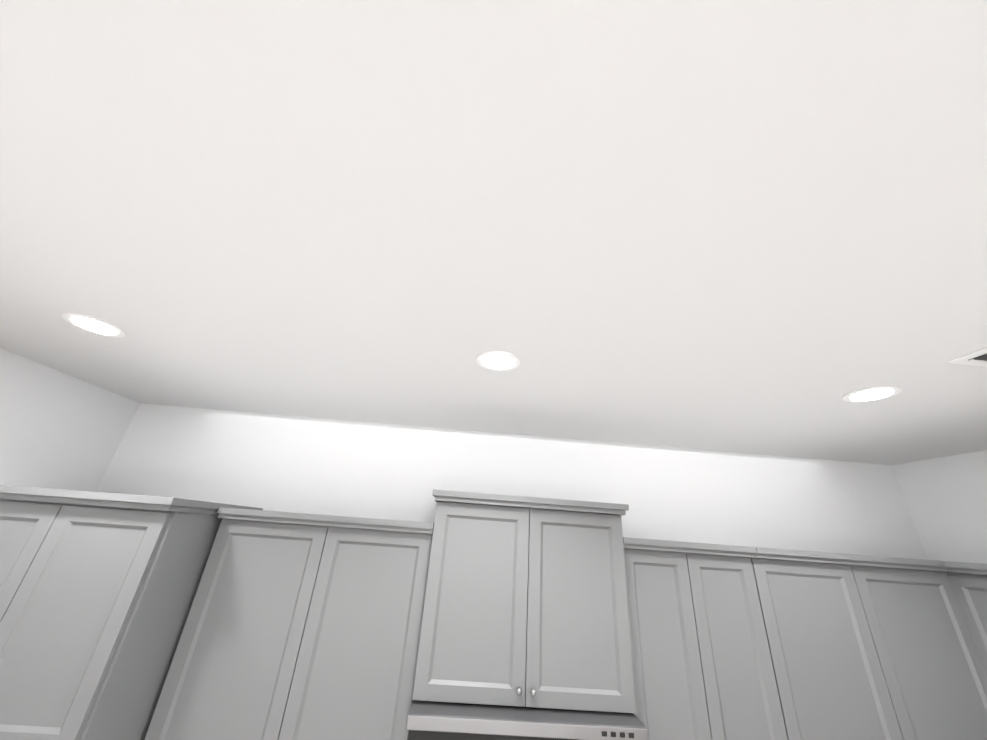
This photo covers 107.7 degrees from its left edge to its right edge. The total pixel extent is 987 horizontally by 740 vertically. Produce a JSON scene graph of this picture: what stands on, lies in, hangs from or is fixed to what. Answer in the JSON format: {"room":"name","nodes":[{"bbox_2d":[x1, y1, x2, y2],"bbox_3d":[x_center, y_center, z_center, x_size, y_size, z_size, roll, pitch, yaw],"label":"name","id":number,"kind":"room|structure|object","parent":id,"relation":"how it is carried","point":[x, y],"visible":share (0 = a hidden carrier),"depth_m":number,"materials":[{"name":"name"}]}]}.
{"room":"kitchen","nodes":[
{"label":"kitchen","id":0,"kind":"room"},
{"bbox_2d":[0,348,139,491],"bbox_3d":[-2.159,-0.042,-1.952,0.120,3.050,7.950,5,-25,-2],"label":"wall","id":1,"kind":"structure","parent":0,"point":[60,430],"depth_m":1.84,"materials":[{"name":"white paint"}]},
{"bbox_2d":[0,0,986,464],"bbox_3d":[0.481,-1.249,-1.222,5.210,0.100,8.190,5,-25,-2],"label":"ceiling","id":2,"kind":"structure","parent":0,"point":[748,226],"depth_m":0.75,"materials":[{"name":"white paint"}]},
{"bbox_2d":[62,313,125,337],"bbox_3d":[-1.485,-0.164,1.344,0.170,0.006,0.170,5,-25,-2],"label":"recessed light","id":3,"kind":"object","parent":2,"relation":"in","point":[93,324],"visible":1,"depth_m":1.33,"materials":[{"name":"white plastic"}]},
{"bbox_2d":[476,351,519,370],"bbox_3d":[0.018,-0.032,1.390,0.170,0.006,0.170,5,-25,-2],"label":"recessed light","id":4,"kind":"object","parent":2,"relation":"in","point":[498,360],"visible":1,"depth_m":1.38,"materials":[{"name":"white plastic"}]},
{"bbox_2d":[842,386,901,401],"bbox_3d":[1.502,0.099,1.435,0.170,0.006,0.170,5,-25,-2],"label":"recessed light","id":5,"kind":"object","parent":2,"relation":"in","point":[872,394],"visible":1,"depth_m":1.42,"materials":[{"name":"white plastic"}]},
{"bbox_2d":[947,347,986,366],"bbox_3d":[1.611,-0.080,1.018,0.260,0.013,0.340,5,-25,-2],"label":"ceiling vent","id":6,"kind":"object","parent":2,"relation":"in","point":[977,358],"visible":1,"depth_m":1.13,"materials":[{"name":"white metal"}]},
{"bbox_2d":[96,403,926,559],"bbox_3d":[0.118,1.838,1.795,5.210,3.050,0.120,5,-25,-2],"label":"wall","id":7,"kind":"structure","parent":0,"point":[300,464],"depth_m":2.25,"materials":[{"name":"white paint"}]},
{"bbox_2d":[145,507,433,739],"bbox_3d":[-0.851,1.275,1.694,1.023,1.088,0.398,5,-25,-2],"label":"upper cabinet","id":8,"kind":"object","parent":7,"relation":"attached to","point":[301,626],"visible":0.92,"depth_m":1.59,"materials":[{"name":"grey wood"}]},
{"bbox_2d":[412,489,635,712],"bbox_3d":[0.147,1.094,1.819,0.975,0.823,0.448,5,-25,-2],"label":"upper cabinet","id":9,"kind":"object","parent":7,"relation":"attached to","point":[525,603],"visible":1,"depth_m":1.64,"materials":[{"name":"grey wood"}]},
{"bbox_2d":[406,700,648,739],"bbox_3d":[0.118,1.500,1.596,0.931,0.096,0.515,5,-25,-2],"label":"range hood","id":10,"kind":"object","parent":9,"relation":"attached to","point":[431,720],"visible":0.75,"depth_m":1.39,"materials":[{"name":"silver metal"}]},
{"bbox_2d":[623,537,787,739],"bbox_3d":[0.928,1.431,1.749,0.672,1.088,0.398,5,-25,-2],"label":"upper cabinet","id":11,"kind":"object","parent":7,"relation":"attached to","point":[702,666],"visible":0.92,"depth_m":1.67,"materials":[{"name":"grey wood"}]},
{"bbox_2d":[748,547,986,739],"bbox_3d":[1.783,1.506,1.775,1.040,1.088,0.398,5,-25,-2],"label":"upper cabinet","id":12,"kind":"object","parent":7,"relation":"attached to","point":[864,647],"visible":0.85,"depth_m":1.71,"materials":[{"name":"grey wood"}]},
{"bbox_2d":[891,450,986,563],"bbox_3d":[2.909,0.403,-1.798,0.120,3.050,7.950,5,-25,-2],"label":"wall","id":13,"kind":"structure","parent":0,"point":[945,498],"depth_m":2.13,"materials":[{"name":"white paint"}]},
{"bbox_2d":[943,561,986,674],"bbox_3d":[2.471,1.339,1.296,0.398,1.088,1.495,5,-25,-2],"label":"upper cabinet","id":14,"kind":"object","parent":13,"relation":"attached to","point":[968,581],"visible":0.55,"depth_m":1.75,"materials":[{"name":"grey wood"}]},
{"bbox_3d":[0.269,1.610,-2.528,5.210,0.100,8.190,5,-25,-2],"label":"floor","id":15,"kind":"structure","parent":0,"visible":0},
{"bbox_2d":[0,485,262,739],"bbox_3d":[-1.872,1.742,1.232,0.953,2.490,0.725,5,-25,-2],"label":"tall cabinet","id":16,"kind":"object","parent":15,"relation":"on","point":[98,590],"visible":0.98,"depth_m":1.38,"materials":[{"name":"grey wood"}]}
]}

